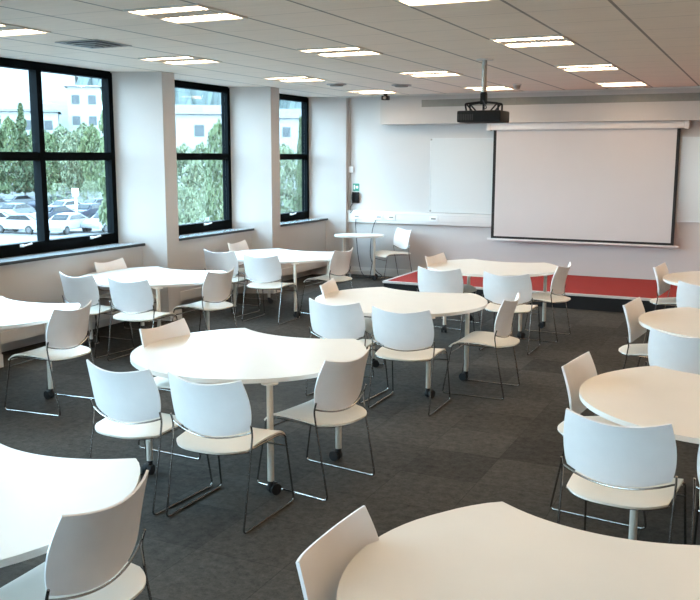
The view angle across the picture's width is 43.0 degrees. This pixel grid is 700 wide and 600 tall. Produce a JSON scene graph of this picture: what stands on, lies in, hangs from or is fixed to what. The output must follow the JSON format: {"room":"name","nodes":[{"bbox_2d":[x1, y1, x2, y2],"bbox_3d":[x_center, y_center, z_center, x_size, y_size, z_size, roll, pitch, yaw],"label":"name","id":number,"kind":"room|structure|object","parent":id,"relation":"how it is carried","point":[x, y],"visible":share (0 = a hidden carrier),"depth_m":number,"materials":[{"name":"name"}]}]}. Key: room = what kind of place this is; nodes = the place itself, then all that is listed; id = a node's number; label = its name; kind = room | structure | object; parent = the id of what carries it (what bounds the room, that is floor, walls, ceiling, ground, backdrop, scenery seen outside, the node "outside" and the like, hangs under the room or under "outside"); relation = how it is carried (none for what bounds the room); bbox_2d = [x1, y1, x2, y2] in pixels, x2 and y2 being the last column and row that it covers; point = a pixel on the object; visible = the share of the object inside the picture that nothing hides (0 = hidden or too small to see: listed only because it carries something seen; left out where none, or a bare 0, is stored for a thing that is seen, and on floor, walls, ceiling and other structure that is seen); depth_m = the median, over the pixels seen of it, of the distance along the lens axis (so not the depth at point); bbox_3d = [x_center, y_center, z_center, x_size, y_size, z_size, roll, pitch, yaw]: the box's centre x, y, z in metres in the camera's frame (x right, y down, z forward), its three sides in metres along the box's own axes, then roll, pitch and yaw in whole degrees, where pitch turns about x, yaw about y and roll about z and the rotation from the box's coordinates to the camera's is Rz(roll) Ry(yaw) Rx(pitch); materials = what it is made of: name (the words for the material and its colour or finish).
{"room":"classroom","nodes":[
{"label":"classroom","id":0,"kind":"room"},
{"bbox_2d":[0,71,348,354],"bbox_3d":[-3.756,-0.775,7.883,0.765,2.920,15.900,4,10,25],"label":"wall","id":1,"kind":"structure","parent":0,"point":[143,102],"depth_m":10.84,"materials":[{"name":"paint"}]},
{"bbox_2d":[0,306,119,343],"bbox_3d":[-2.953,0.222,9.580,0.030,0.115,2.370,4,10,25],"label":"trim","id":2,"kind":"structure","parent":1,"relation":"attached to","point":[16,334],"depth_m":8.93,"materials":[{"name":"paint"}]},
{"bbox_2d":[0,57,144,265],"bbox_3d":[-3.136,-1.480,9.395,0.456,2.007,2.381,4,10,25],"label":"window","id":3,"kind":"structure","parent":1,"relation":"in","point":[44,248],"depth_m":9.45,"materials":[{"name":"black metal"}]},
{"bbox_2d":[174,80,253,240],"bbox_3d":[-2.008,-1.858,11.757,0.456,2.007,2.031,4,10,25],"label":"window","id":4,"kind":"structure","parent":1,"relation":"in","point":[189,231],"depth_m":12.34,"materials":[{"name":"black metal"}]},
{"bbox_2d":[180,280,252,300],"bbox_3d":[-1.825,-0.157,11.942,0.030,0.115,2.020,4,10,25],"label":"trim","id":5,"kind":"structure","parent":1,"relation":"attached to","point":[196,292],"depth_m":11.50,"materials":[{"name":"paint"}]},
{"bbox_2d":[279,93,327,226],"bbox_3d":[-0.978,-2.204,13.914,0.456,2.007,1.921,4,10,25],"label":"window","id":6,"kind":"structure","parent":1,"relation":"in","point":[298,217],"depth_m":14.53,"materials":[{"name":"black metal"}]},
{"bbox_2d":[282,261,326,275],"bbox_3d":[-0.795,-0.502,14.099,0.030,0.115,1.910,4,10,25],"label":"trim","id":7,"kind":"structure","parent":1,"relation":"attached to","point":[307,266],"depth_m":14.17,"materials":[{"name":"paint"}]},
{"bbox_2d":[340,86,699,97],"bbox_3d":[4.281,-2.939,12.318,9.830,0.020,0.025,4,10,25],"label":"trim","id":8,"kind":"structure","parent":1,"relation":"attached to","point":[684,86],"depth_m":13.04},
{"bbox_2d":[0,274,699,599],"bbox_3d":[0.756,1.091,6.028,10.650,0.150,16.200,4,10,25],"label":"floor","id":9,"kind":"structure","parent":0,"point":[470,451],"depth_m":6.01,"materials":[{"name":"grey carpet"}]},
{"bbox_2d":[0,296,79,398],"bbox_3d":[-3.047,0.445,7.287,1.529,0.704,1.420,4,10,25],"label":"meeting table","id":10,"kind":"object","parent":9,"relation":"on","point":[13,314],"visible":0.89,"depth_m":7.23,"materials":[{"name":"beige laminate"}]},
{"bbox_2d":[4,300,94,415],"bbox_3d":[-2.346,0.430,7.013,0.568,0.825,0.527,4,10,20],"label":"chair","id":11,"kind":"object","parent":9,"relation":"on","point":[66,329],"visible":0.99,"depth_m":6.86,"materials":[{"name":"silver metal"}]},
{"bbox_2d":[0,443,139,567],"bbox_3d":[-1.579,1.080,3.370,1.468,0.704,1.363,4,10,25],"label":"meeting table","id":12,"kind":"object","parent":9,"relation":"on","point":[35,489],"visible":0.7,"depth_m":3.37,"materials":[{"name":"beige laminate"}]},
{"bbox_2d":[0,470,151,599],"bbox_3d":[-1.031,1.049,3.197,0.568,0.825,0.527,4,10,23],"label":"chair","id":13,"kind":"object","parent":9,"relation":"on","point":[88,553],"visible":1,"depth_m":3.06,"materials":[{"name":"white plastic"}]},
{"bbox_2d":[59,272,133,357],"bbox_3d":[-2.584,0.114,8.969,0.527,0.825,0.568,6,11,31],"label":"chair","id":14,"kind":"object","parent":9,"relation":"on","point":[81,290],"visible":0.66,"depth_m":8.73,"materials":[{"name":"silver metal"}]},
{"bbox_2d":[94,258,156,340],"bbox_3d":[-2.481,-0.024,9.824,0.568,0.825,0.527,4,10,25],"label":"chair","id":15,"kind":"object","parent":9,"relation":"on","point":[119,263],"visible":0.37,"depth_m":9.84,"materials":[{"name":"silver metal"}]},
{"bbox_2d":[107,276,177,360],"bbox_3d":[-2.011,0.169,8.637,0.527,0.825,0.568,4,10,25],"label":"chair","id":16,"kind":"object","parent":9,"relation":"on","point":[134,299],"visible":0.97,"depth_m":8.41,"materials":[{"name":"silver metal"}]},
{"bbox_2d":[86,359,212,514],"bbox_3d":[-1.184,0.731,5.163,0.527,0.825,0.568,5,10,29],"label":"chair","id":17,"kind":"object","parent":9,"relation":"on","point":[131,402],"visible":0.87,"depth_m":4.93,"materials":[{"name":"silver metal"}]},
{"bbox_2d":[80,266,225,347],"bbox_3d":[-2.114,0.091,9.494,1.529,0.704,1.420,4,10,25],"label":"meeting table","id":18,"kind":"object","parent":9,"relation":"on","point":[158,278],"visible":0.48,"depth_m":9.37,"materials":[{"name":"beige laminate"}]},
{"bbox_2d":[138,318,217,459],"bbox_3d":[-1.104,0.583,6.086,0.568,0.825,0.527,5,10,28],"label":"chair","id":19,"kind":"object","parent":9,"relation":"on","point":[177,328],"visible":0.23,"depth_m":6.12,"materials":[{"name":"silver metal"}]},
{"bbox_2d":[172,267,236,331],"bbox_3d":[-1.504,0.076,9.217,0.568,0.825,0.527,5,10,27],"label":"chair","id":20,"kind":"object","parent":9,"relation":"on","point":[216,288],"visible":0.93,"depth_m":9.05,"materials":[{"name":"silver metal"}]},
{"bbox_2d":[166,371,293,533],"bbox_3d":[-0.671,0.773,4.914,0.527,0.825,0.568,5,10,26],"label":"chair","id":21,"kind":"object","parent":9,"relation":"on","point":[217,418],"visible":1,"depth_m":4.69,"materials":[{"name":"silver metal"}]},
{"bbox_2d":[202,249,259,316],"bbox_3d":[-1.512,-0.242,11.188,0.527,0.825,0.568,5,10,29],"label":"chair","id":22,"kind":"object","parent":9,"relation":"on","point":[225,261],"visible":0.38,"depth_m":10.94,"materials":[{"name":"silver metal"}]},
{"bbox_2d":[130,328,366,494],"bbox_3d":[-0.678,0.686,5.825,1.529,0.704,1.420,4,10,25],"label":"meeting table","id":23,"kind":"object","parent":9,"relation":"on","point":[220,356],"visible":0.77,"depth_m":5.59,"materials":[{"name":"beige laminate"}]},
{"bbox_2d":[226,240,277,305],"bbox_3d":[-1.342,-0.376,12.023,0.568,0.825,0.527,4,10,23],"label":"chair","id":24,"kind":"object","parent":9,"relation":"on","point":[242,245],"visible":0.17,"depth_m":12.13,"materials":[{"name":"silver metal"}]},
{"bbox_2d":[242,253,299,324],"bbox_3d":[-0.963,-0.161,10.692,0.527,0.825,0.568,4,10,25],"label":"chair","id":25,"kind":"object","parent":9,"relation":"on","point":[264,270],"visible":1,"depth_m":10.47,"materials":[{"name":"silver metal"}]},
{"bbox_2d":[231,248,332,317],"bbox_3d":[-0.882,-0.233,11.519,1.529,0.704,1.420,4,10,25],"label":"meeting table","id":26,"kind":"object","parent":9,"relation":"on","point":[294,257],"visible":0.62,"depth_m":11.30,"materials":[{"name":"beige laminate"}]},
{"bbox_2d":[257,346,374,500],"bbox_3d":[-0.190,0.698,5.383,0.568,0.825,0.527,6,11,34],"label":"chair","id":27,"kind":"object","parent":9,"relation":"on","point":[338,385],"visible":1,"depth_m":5.21,"materials":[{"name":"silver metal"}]},
{"bbox_2d":[300,247,352,313],"bbox_3d":[-0.264,-0.254,11.281,0.568,0.825,0.527,5,10,29],"label":"chair","id":28,"kind":"object","parent":9,"relation":"on","point":[340,260],"visible":0.84,"depth_m":11.11,"materials":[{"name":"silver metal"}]},
{"bbox_2d":[296,505,378,599],"bbox_3d":[0.142,1.132,2.700,0.568,0.825,0.527,4,10,25],"label":"chair","id":29,"kind":"object","parent":9,"relation":"on","point":[321,567],"visible":0.68,"depth_m":2.78,"materials":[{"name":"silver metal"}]},
{"bbox_2d":[305,298,388,403],"bbox_3d":[-0.027,0.377,7.376,0.527,0.825,0.568,5,10,28],"label":"chair","id":30,"kind":"object","parent":9,"relation":"on","point":[347,321],"visible":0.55,"depth_m":7.14,"materials":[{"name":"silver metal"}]},
{"bbox_2d":[320,278,384,377],"bbox_3d":[-0.002,0.243,8.209,0.568,0.825,0.527,2,9,13],"label":"chair","id":31,"kind":"object","parent":9,"relation":"on","point":[329,286],"visible":0.2,"depth_m":8.24,"materials":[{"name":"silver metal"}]},
{"bbox_2d":[334,233,383,280],"bbox_3d":[0.150,-0.695,14.351,0.800,0.720,0.600,1,9,3],"label":"side table","id":32,"kind":"object","parent":9,"relation":"on","point":[344,236],"visible":0.69,"depth_m":14.19,"materials":[{"name":"beige laminate"}]},
{"bbox_2d":[369,228,411,280],"bbox_3d":[0.679,-0.729,14.242,0.568,0.825,0.527,-4,10,-24],"label":"chair","id":33,"kind":"object","parent":9,"relation":"on","point":[401,237],"visible":0.93,"depth_m":14.30,"materials":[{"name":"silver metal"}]},
{"bbox_2d":[315,287,487,397],"bbox_3d":[0.427,0.351,7.919,1.529,0.704,1.420,4,10,25],"label":"meeting table","id":34,"kind":"object","parent":9,"relation":"on","point":[388,299],"visible":0.62,"depth_m":7.83,"materials":[{"name":"beige laminate"}]},
{"bbox_2d":[368,305,450,415],"bbox_3d":[0.474,0.433,7.034,0.527,0.825,0.568,4,10,24],"label":"chair","id":35,"kind":"object","parent":9,"relation":"on","point":[405,337],"visible":1,"depth_m":6.81,"materials":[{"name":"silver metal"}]},
{"bbox_2d":[417,266,474,346],"bbox_3d":[1.019,0.034,9.520,0.527,0.825,0.568,4,10,25],"label":"chair","id":36,"kind":"object","parent":9,"relation":"on","point":[449,281],"visible":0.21,"depth_m":9.27,"materials":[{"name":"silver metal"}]},
{"bbox_2d":[425,252,479,329],"bbox_3d":[1.178,-0.120,10.472,0.568,0.825,0.527,6,11,33],"label":"chair","id":37,"kind":"object","parent":9,"relation":"on","point":[439,258],"visible":0.25,"depth_m":10.55,"materials":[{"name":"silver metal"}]},
{"bbox_2d":[442,292,519,399],"bbox_3d":[1.140,0.359,7.508,0.568,0.825,0.527,4,10,25],"label":"chair","id":38,"kind":"object","parent":9,"relation":"on","point":[500,338],"visible":1,"depth_m":7.35,"materials":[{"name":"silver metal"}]},
{"bbox_2d":[428,259,557,337],"bbox_3d":[1.642,-0.034,10.323,1.529,0.704,1.420,4,10,25],"label":"meeting table","id":39,"kind":"object","parent":9,"relation":"on","point":[469,267],"visible":0.62,"depth_m":10.21,"materials":[{"name":"beige laminate"}]},
{"bbox_2d":[479,271,539,354],"bbox_3d":[1.655,0.097,9.137,0.527,0.825,0.568,4,10,25],"label":"chair","id":40,"kind":"object","parent":9,"relation":"on","point":[496,288],"visible":0.83,"depth_m":8.91,"materials":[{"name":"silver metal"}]},
{"bbox_2d":[337,502,699,599],"bbox_3d":[0.657,1.216,2.566,1.437,0.704,1.335,4,10,25],"label":"meeting table","id":41,"kind":"object","parent":9,"relation":"on","point":[493,550],"visible":1,"depth_m":2.78,"materials":[{"name":"beige laminate"}]},
{"bbox_2d":[383,267,676,312],"bbox_3d":[4.639,-0.014,11.822,8.345,0.204,1.878,4,10,25],"label":"stage platform","id":42,"kind":"object","parent":9,"relation":"on","point":[595,293],"visible":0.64,"depth_m":11.98,"materials":[{"name":"red carpet"}]},
{"bbox_2d":[510,262,570,342],"bbox_3d":[2.124,-0.002,9.755,0.568,0.825,0.527,5,10,29],"label":"chair","id":43,"kind":"object","parent":9,"relation":"on","point":[558,284],"visible":0.87,"depth_m":9.56,"materials":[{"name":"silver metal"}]},
{"bbox_2d":[550,352,646,528],"bbox_3d":[1.471,0.761,5.020,0.568,0.825,0.527,6,11,32],"label":"chair","id":44,"kind":"object","parent":9,"relation":"on","point":[577,371],"visible":0.28,"depth_m":5.11,"materials":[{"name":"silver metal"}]},
{"bbox_2d":[557,408,685,544],"bbox_3d":[1.299,0.892,4.205,0.527,0.825,0.568,5,11,30],"label":"chair","id":45,"kind":"object","parent":9,"relation":"on","point":[624,467],"visible":0.95,"depth_m":3.99,"materials":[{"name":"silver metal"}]},
{"bbox_2d":[619,297,647,368],"bbox_3d":[2.443,0.431,7.079,0.568,0.825,0.527,6,11,32],"label":"chair","id":46,"kind":"object","parent":9,"relation":"on","point":[634,308],"visible":0.6,"depth_m":7.20,"materials":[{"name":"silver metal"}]},
{"bbox_2d":[579,366,699,539],"bbox_3d":[1.966,0.881,4.661,1.529,0.704,1.420,4,10,25],"label":"meeting table","id":47,"kind":"object","parent":9,"relation":"on","point":[646,395],"visible":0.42,"depth_m":4.68,"materials":[{"name":"beige laminate"}]},
{"bbox_2d":[647,262,676,342],"bbox_3d":[3.509,0.043,9.497,0.568,0.825,0.527,6,11,32],"label":"chair","id":48,"kind":"object","parent":9,"relation":"on","point":[660,270],"visible":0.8,"depth_m":9.61,"materials":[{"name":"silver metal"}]},
{"bbox_2d":[639,307,699,336],"bbox_3d":[2.986,0.539,6.795,1.529,0.704,1.420,4,10,25],"label":"meeting table","id":49,"kind":"object","parent":9,"relation":"on","point":[681,321],"visible":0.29,"depth_m":6.88,"materials":[{"name":"beige laminate"}]},
{"bbox_2d":[645,327,699,374],"bbox_3d":[2.345,0.582,6.142,0.527,0.825,0.568,6,11,31],"label":"chair","id":50,"kind":"object","parent":9,"relation":"on","point":[665,350],"visible":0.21,"depth_m":5.95,"materials":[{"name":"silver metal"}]},
{"bbox_2d":[663,271,699,285],"bbox_3d":[4.017,0.155,9.186,1.529,0.704,1.420,4,10,25],"label":"meeting table","id":51,"kind":"object","parent":9,"relation":"on","point":[692,277],"visible":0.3,"depth_m":9.40,"materials":[{"name":"beige laminate"}]},
{"bbox_2d":[675,280,699,308],"bbox_3d":[3.391,0.209,8.471,0.527,0.825,0.568,5,10,29],"label":"chair","id":52,"kind":"object","parent":9,"relation":"on","point":[687,295],"visible":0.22,"depth_m":8.31,"materials":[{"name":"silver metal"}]},
{"bbox_2d":[690,444,699,544],"bbox_3d":[1.812,0.932,3.966,0.527,0.825,0.568,4,10,23],"label":"chair","id":53,"kind":"object","parent":9,"relation":"on","point":[693,533],"visible":0.74,"depth_m":3.90,"materials":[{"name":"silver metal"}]},
{"bbox_2d":[0,0,699,96],"bbox_3d":[0.741,-1.927,5.551,10.700,0.120,16.200,4,10,25],"label":"ceiling","id":54,"kind":"structure","parent":0,"point":[656,43],"depth_m":7.45,"materials":[{"name":"tile"}]},
{"bbox_2d":[0,22,50,36],"bbox_3d":[-2.728,-2.069,6.793,0.596,0.013,0.596,4,10,25],"label":"recessed light","id":55,"kind":"object","parent":54,"relation":"in","point":[5,29],"visible":1,"depth_m":6.87,"materials":[{"name":"white plastic"}]},
{"bbox_2d":[55,39,131,48],"bbox_3d":[-2.211,-2.198,7.668,0.453,0.034,0.453,4,10,25],"label":"ceiling vent","id":56,"kind":"object","parent":54,"relation":"in","point":[95,43],"visible":1,"depth_m":7.61,"materials":[{"name":"metal"}]},
{"bbox_2d":[138,55,221,64],"bbox_3d":[-1.704,-2.412,8.937,0.596,0.013,0.596,4,10,25],"label":"recessed light","id":57,"kind":"object","parent":54,"relation":"in","point":[184,59],"visible":1,"depth_m":8.93,"materials":[{"name":"white plastic"}]},
{"bbox_2d":[123,3,247,23],"bbox_3d":[-1.109,-1.943,6.040,0.596,0.013,0.596,4,10,25],"label":"recessed light","id":58,"kind":"object","parent":54,"relation":"in","point":[187,13],"visible":1,"depth_m":6.02,"materials":[{"name":"white plastic"}]},
{"bbox_2d":[263,76,327,81],"bbox_3d":[-0.681,-2.756,11.080,0.596,0.013,0.596,4,10,25],"label":"recessed light","id":59,"kind":"object","parent":54,"relation":"in","point":[288,78],"visible":1,"depth_m":11.05,"materials":[{"name":"white plastic"}]},
{"bbox_2d":[297,46,382,56],"bbox_3d":[-0.085,-2.287,8.184,0.596,0.013,0.596,4,10,25],"label":"recessed light","id":60,"kind":"object","parent":54,"relation":"in","point":[346,50],"visible":1,"depth_m":8.18,"materials":[{"name":"white plastic"}]},
{"bbox_2d":[397,70,462,76],"bbox_3d":[0.938,-2.630,10.327,0.596,0.013,0.596,4,10,25],"label":"recessed light","id":61,"kind":"object","parent":54,"relation":"in","point":[435,73],"visible":1,"depth_m":10.32,"materials":[{"name":"white plastic"}]},
{"bbox_2d":[394,0,492,6],"bbox_3d":[0.519,-1.817,5.283,0.596,0.013,0.596,4,10,25],"label":"recessed light","id":62,"kind":"object","parent":54,"relation":"in","point":[410,3],"visible":1,"depth_m":5.54,"materials":[{"name":"white plastic"}]},
{"bbox_2d":[457,58,508,123],"bbox_3d":[1.345,-2.090,8.892,0.450,0.620,0.372,4,10,25],"label":"ceiling projector","id":63,"kind":"object","parent":54,"relation":"hanging from","point":[471,116],"visible":1,"depth_m":8.82,"materials":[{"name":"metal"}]},
{"bbox_2d":[490,34,577,47],"bbox_3d":[1.543,-2.160,7.427,0.596,0.013,0.596,4,10,25],"label":"recessed light","id":64,"kind":"object","parent":54,"relation":"in","point":[545,40],"visible":1,"depth_m":7.42,"materials":[{"name":"white plastic"}]},
{"bbox_2d":[554,63,620,71],"bbox_3d":[2.566,-2.504,9.570,0.596,0.013,0.596,4,10,25],"label":"recessed light","id":65,"kind":"object","parent":54,"relation":"in","point":[607,66],"visible":1,"depth_m":9.58,"materials":[{"name":"white plastic"}]},
{"bbox_2d":[595,81,648,86],"bbox_3d":[3.590,-2.847,11.714,0.596,0.013,0.596,4,10,25],"label":"recessed light","id":66,"kind":"object","parent":54,"relation":"in","point":[631,83],"visible":1,"depth_m":11.70,"materials":[{"name":"white plastic"}]},
{"bbox_2d":[349,97,699,279],"bbox_3d":[4.160,-1.575,12.961,10.700,2.920,0.150,4,10,25],"label":"wall","id":67,"kind":"structure","parent":0,"point":[391,163],"depth_m":14.25,"materials":[{"name":"paint"}]},
{"bbox_2d":[348,98,350,209],"bbox_3d":[-0.007,-2.415,14.714,0.030,1.839,0.029,4,10,25],"label":"conduit","id":68,"kind":"object","parent":67,"relation":"attached to","point":[349,146],"visible":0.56,"depth_m":14.72,"materials":[{"name":"white plastic"}]},
{"bbox_2d":[348,266,415,276],"bbox_3d":[4.378,-0.166,12.988,9.830,0.130,0.018,4,10,25],"label":"baseboard","id":69,"kind":"structure","parent":67,"relation":"attached to","point":[388,272],"depth_m":14.77,"materials":[{"name":"paint"}]},
{"bbox_2d":[347,210,490,226],"bbox_3d":[1.099,-1.319,14.338,2.600,0.190,0.072,4,10,25],"label":"cable trunking","id":70,"kind":"object","parent":67,"relation":"attached to","point":[453,219],"visible":1,"depth_m":14.30,"materials":[{"name":"white plastic"}]},
{"bbox_2d":[429,138,493,213],"bbox_3d":[2.268,-1.911,13.711,2.200,1.165,0.026,4,10,25],"label":"whiteboard","id":71,"kind":"object","parent":67,"relation":"attached to","point":[461,169],"visible":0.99,"depth_m":13.95,"materials":[{"name":"plastic"}]},
{"bbox_2d":[380,88,699,124],"bbox_3d":[4.656,-2.720,12.316,9.120,0.452,0.252,4,10,25],"label":"bulkhead","id":72,"kind":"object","parent":67,"relation":"attached to","point":[673,104],"depth_m":12.93,"materials":[{"name":"paint"}]},
{"bbox_2d":[421,93,699,106],"bbox_3d":[4.786,-2.773,12.111,8.120,0.110,0.011,4,10,25],"label":"air vent","id":73,"kind":"object","parent":67,"relation":"attached to","point":[531,99],"depth_m":12.86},
{"bbox_2d":[487,120,689,247],"bbox_3d":[3.403,-1.716,13.068,2.892,1.776,0.116,4,10,25],"label":"projection screen","id":74,"kind":"object","parent":67,"relation":"hanging from","point":[601,183],"visible":1,"depth_m":13.03,"materials":[{"name":"fabric"}]},
{"bbox_2d":[675,137,699,221],"bbox_3d":[4.688,-1.706,12.588,2.250,1.190,0.026,4,10,25],"label":"whiteboard","id":75,"kind":"object","parent":67,"relation":"attached to","point":[688,186],"visible":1,"depth_m":12.54,"materials":[{"name":"ceramic"}]},
{"label":"outside","id":76,"kind":"structure","parent":0,"visible":0},
{"bbox_2d":[0,192,288,244],"bbox_3d":[-43.039,-13.452,119.166,340.000,0.300,420.000,4,10,25],"label":"ground","id":77,"kind":"structure","parent":76,"point":[9,236],"depth_m":65.55,"materials":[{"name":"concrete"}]},
{"bbox_2d":[0,116,12,194],"bbox_3d":[-40.886,-17.286,102.742,4.083,12.514,3.907,1,9,4],"label":"tree","id":78,"kind":"object","parent":77,"relation":"on","point":[6,188],"visible":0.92,"depth_m":102.55,"materials":[{"name":"green plant"}]},
{"bbox_2d":[0,116,17,194],"bbox_3d":[-44.803,-18.702,116.496,3.729,10.908,3.698,0,9,-2],"label":"tree","id":79,"kind":"object","parent":77,"relation":"on","point":[7,123],"visible":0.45,"depth_m":115.55,"materials":[{"name":"green plant"}]},
{"bbox_2d":[0,203,34,213],"bbox_3d":[-30.248,-7.952,79.749,1.760,1.453,4.252,3,9,15],"label":"car","id":80,"kind":"object","parent":77,"relation":"on","point":[21,208],"visible":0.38,"depth_m":79.36,"materials":[{"name":"silver paint"}]},
{"bbox_2d":[0,213,36,233],"bbox_3d":[-24.373,-5.710,65.947,4.252,1.453,1.760,4,10,20],"label":"car","id":81,"kind":"object","parent":77,"relation":"on","point":[25,221],"visible":0.66,"depth_m":65.06,"materials":[{"name":"white paint"}]},
{"bbox_2d":[4,195,34,203],"bbox_3d":[-36.347,-10.676,96.533,1.760,1.453,4.252,5,10,27],"label":"car","id":82,"kind":"object","parent":77,"relation":"on","point":[11,198],"visible":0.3,"depth_m":96.11,"materials":[{"name":"silver paint"}]},
{"bbox_2d":[11,102,34,194],"bbox_3d":[-39.499,-17.826,107.395,4.090,12.103,3.914,-1,9,-7],"label":"tree","id":83,"kind":"object","parent":77,"relation":"on","point":[24,171],"visible":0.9,"depth_m":107.00,"materials":[{"name":"green plant"}]},
{"bbox_2d":[0,109,61,196],"bbox_3d":[-48.686,-21.315,128.261,13.800,12.300,8.800,-3,10,-17],"label":"building","id":84,"kind":"structure","parent":77,"relation":"on","point":[51,117],"depth_m":125.19,"materials":[{"name":"stone"}]},
{"bbox_2d":[0,67,77,191],"bbox_3d":[-54.979,-30.811,146.990,19.000,25.050,20.800,-3,10,-19],"label":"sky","id":85,"kind":"structure","parent":77,"relation":"on","point":[14,83],"depth_m":138.13,"materials":[{"name":"concrete"}]},
{"bbox_2d":[33,205,73,218],"bbox_3d":[-25.486,-7.303,75.800,1.760,1.453,4.252,3,10,19],"label":"car","id":86,"kind":"object","parent":77,"relation":"on","point":[52,209],"visible":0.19,"depth_m":75.52,"materials":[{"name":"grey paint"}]},
{"bbox_2d":[44,131,63,195],"bbox_3d":[-33.987,-14.884,100.749,3.449,8.439,3.478,-3,10,-18],"label":"tree","id":87,"kind":"object","parent":77,"relation":"on","point":[49,137],"visible":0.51,"depth_m":100.22,"materials":[{"name":"green plant"}]},
{"bbox_2d":[47,183,69,204],"bbox_3d":[-30.519,-10.700,92.462,3.083,2.972,3.251,-4,10,-22],"label":"bush","id":88,"kind":"object","parent":77,"relation":"on","point":[54,184],"visible":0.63,"depth_m":92.13,"materials":[{"name":"green plant"}]},
{"bbox_2d":[49,123,72,197],"bbox_3d":[-39.501,-19.100,121.427,4.139,10.148,4.147,0,9,-3],"label":"tree","id":89,"kind":"object","parent":77,"relation":"on","point":[59,130],"visible":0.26,"depth_m":120.45,"materials":[{"name":"green plant"}]},
{"bbox_2d":[49,213,88,234],"bbox_3d":[-21.093,-5.699,65.928,1.760,1.453,4.252,2,9,13],"label":"car","id":90,"kind":"object","parent":77,"relation":"on","point":[64,222],"visible":0.68,"depth_m":65.05,"materials":[{"name":"white paint"}]},
{"bbox_2d":[58,129,89,192],"bbox_3d":[-30.986,-14.884,99.981,3.712,8.698,3.704,-1,9,-8],"label":"tree","id":91,"kind":"object","parent":77,"relation":"on","point":[70,172],"visible":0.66,"depth_m":99.17,"materials":[{"name":"green plant"}]},
{"bbox_2d":[64,85,102,194],"bbox_3d":[-39.598,-24.125,133.882,5.400,16.100,8.800,-2,9,-13],"label":"building","id":92,"kind":"structure","parent":77,"relation":"on","point":[84,102],"depth_m":129.28,"materials":[{"name":"stone"}]},
{"bbox_2d":[72,203,100,217],"bbox_3d":[-23.493,-7.936,79.749,1.760,1.453,4.252,3,10,17],"label":"car","id":93,"kind":"object","parent":77,"relation":"on","point":[88,210],"visible":0.47,"depth_m":78.89,"materials":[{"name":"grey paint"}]},
{"bbox_2d":[77,124,102,196],"bbox_3d":[-28.678,-15.012,99.043,3.445,9.262,3.474,-5,11,-30],"label":"tree","id":94,"kind":"object","parent":77,"relation":"on","point":[92,136],"visible":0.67,"depth_m":98.01,"materials":[{"name":"green plant"}]},
{"bbox_2d":[79,181,104,202],"bbox_3d":[-27.429,-10.966,93.566,3.082,3.170,3.251,3,10,20],"label":"bush","id":95,"kind":"object","parent":77,"relation":"on","point":[84,182],"visible":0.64,"depth_m":93.01,"materials":[{"name":"green plant"}]},
{"bbox_2d":[81,213,107,232],"bbox_3d":[-18.518,-6.011,67.903,1.760,1.453,4.252,4,10,23],"label":"car","id":96,"kind":"object","parent":77,"relation":"on","point":[93,222],"visible":0.41,"depth_m":66.24,"materials":[{"name":"white paint"}]},
{"bbox_2d":[97,85,106,225],"bbox_3d":[-15.507,-9.739,57.040,1.831,12.299,1.846,4,10,22],"label":"tree","id":97,"kind":"object","parent":77,"relation":"on","point":[102,211],"visible":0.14,"depth_m":57.10,"materials":[{"name":"green plant"}]},
{"bbox_2d":[176,143,207,223],"bbox_3d":[-10.951,-7.284,59.697,3.083,6.627,3.071,2,9,10],"label":"tree","id":98,"kind":"object","parent":77,"relation":"on","point":[193,168],"visible":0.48,"depth_m":58.87,"materials":[{"name":"green plant"}]},
{"bbox_2d":[177,187,207,224],"bbox_3d":[-7.561,-3.175,42.030,2.312,4.359,2.440,-2,9,-14],"label":"bush","id":99,"kind":"object","parent":77,"relation":"on","point":[186,190],"visible":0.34,"depth_m":41.63,"materials":[{"name":"green plant"}]},
{"bbox_2d":[175,105,221,204],"bbox_3d":[-17.953,-17.438,106.590,12.800,11.700,10.800,-1,9,-9],"label":"building","id":100,"kind":"structure","parent":77,"relation":"on","point":[193,122],"depth_m":101.25,"materials":[{"name":"stone"}]},
{"bbox_2d":[183,142,222,221],"bbox_3d":[-11.088,-8.667,67.612,3.082,6.834,3.070,-2,9,-11],"label":"tree","id":101,"kind":"object","parent":77,"relation":"on","point":[202,146],"visible":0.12,"depth_m":66.78,"materials":[{"name":"green plant"}]},
{"bbox_2d":[189,189,220,222],"bbox_3d":[-7.970,-4.287,50.099,2.438,3.962,2.308,-1,9,-9],"label":"bush","id":102,"kind":"object","parent":77,"relation":"on","point":[201,197],"visible":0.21,"depth_m":49.56,"materials":[{"name":"green plant"}]},
{"bbox_2d":[204,119,222,220],"bbox_3d":[-6.575,-5.518,45.721,1.784,7.615,1.942,-1,9,-9],"label":"tree","id":103,"kind":"object","parent":77,"relation":"on","point":[215,134],"visible":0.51,"depth_m":45.06,"materials":[{"name":"green plant"}]},
{"bbox_2d":[280,143,297,212],"bbox_3d":[-4.196,-6.920,57.544,2.864,6.627,2.876,1,9,3],"label":"tree","id":104,"kind":"object","parent":77,"relation":"on","point":[288,170],"visible":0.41,"depth_m":56.81,"materials":[{"name":"green plant"}]},
{"bbox_2d":[279,109,300,197],"bbox_3d":[-8.883,-20.898,126.287,12.800,12.300,10.800,0,9,-3],"label":"building","id":105,"kind":"structure","parent":77,"relation":"on","point":[288,118],"depth_m":121.04,"materials":[{"name":"stone"}]},
{"bbox_2d":[291,115,301,211],"bbox_3d":[-2.380,-4.856,41.761,1.095,7.590,1.077,-1,9,-6],"label":"tree","id":106,"kind":"object","parent":77,"relation":"on","point":[297,200],"visible":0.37,"depth_m":41.47,"materials":[{"name":"green plant"}]},
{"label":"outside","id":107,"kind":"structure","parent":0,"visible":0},
{"bbox_2d":[76,76,300,108],"bbox_3d":[-58.116,-75.510,313.539,244.682,63.339,246.656,4,10,25],"label":"hillside","id":108,"kind":"structure","parent":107,"point":[182,96],"depth_m":208.93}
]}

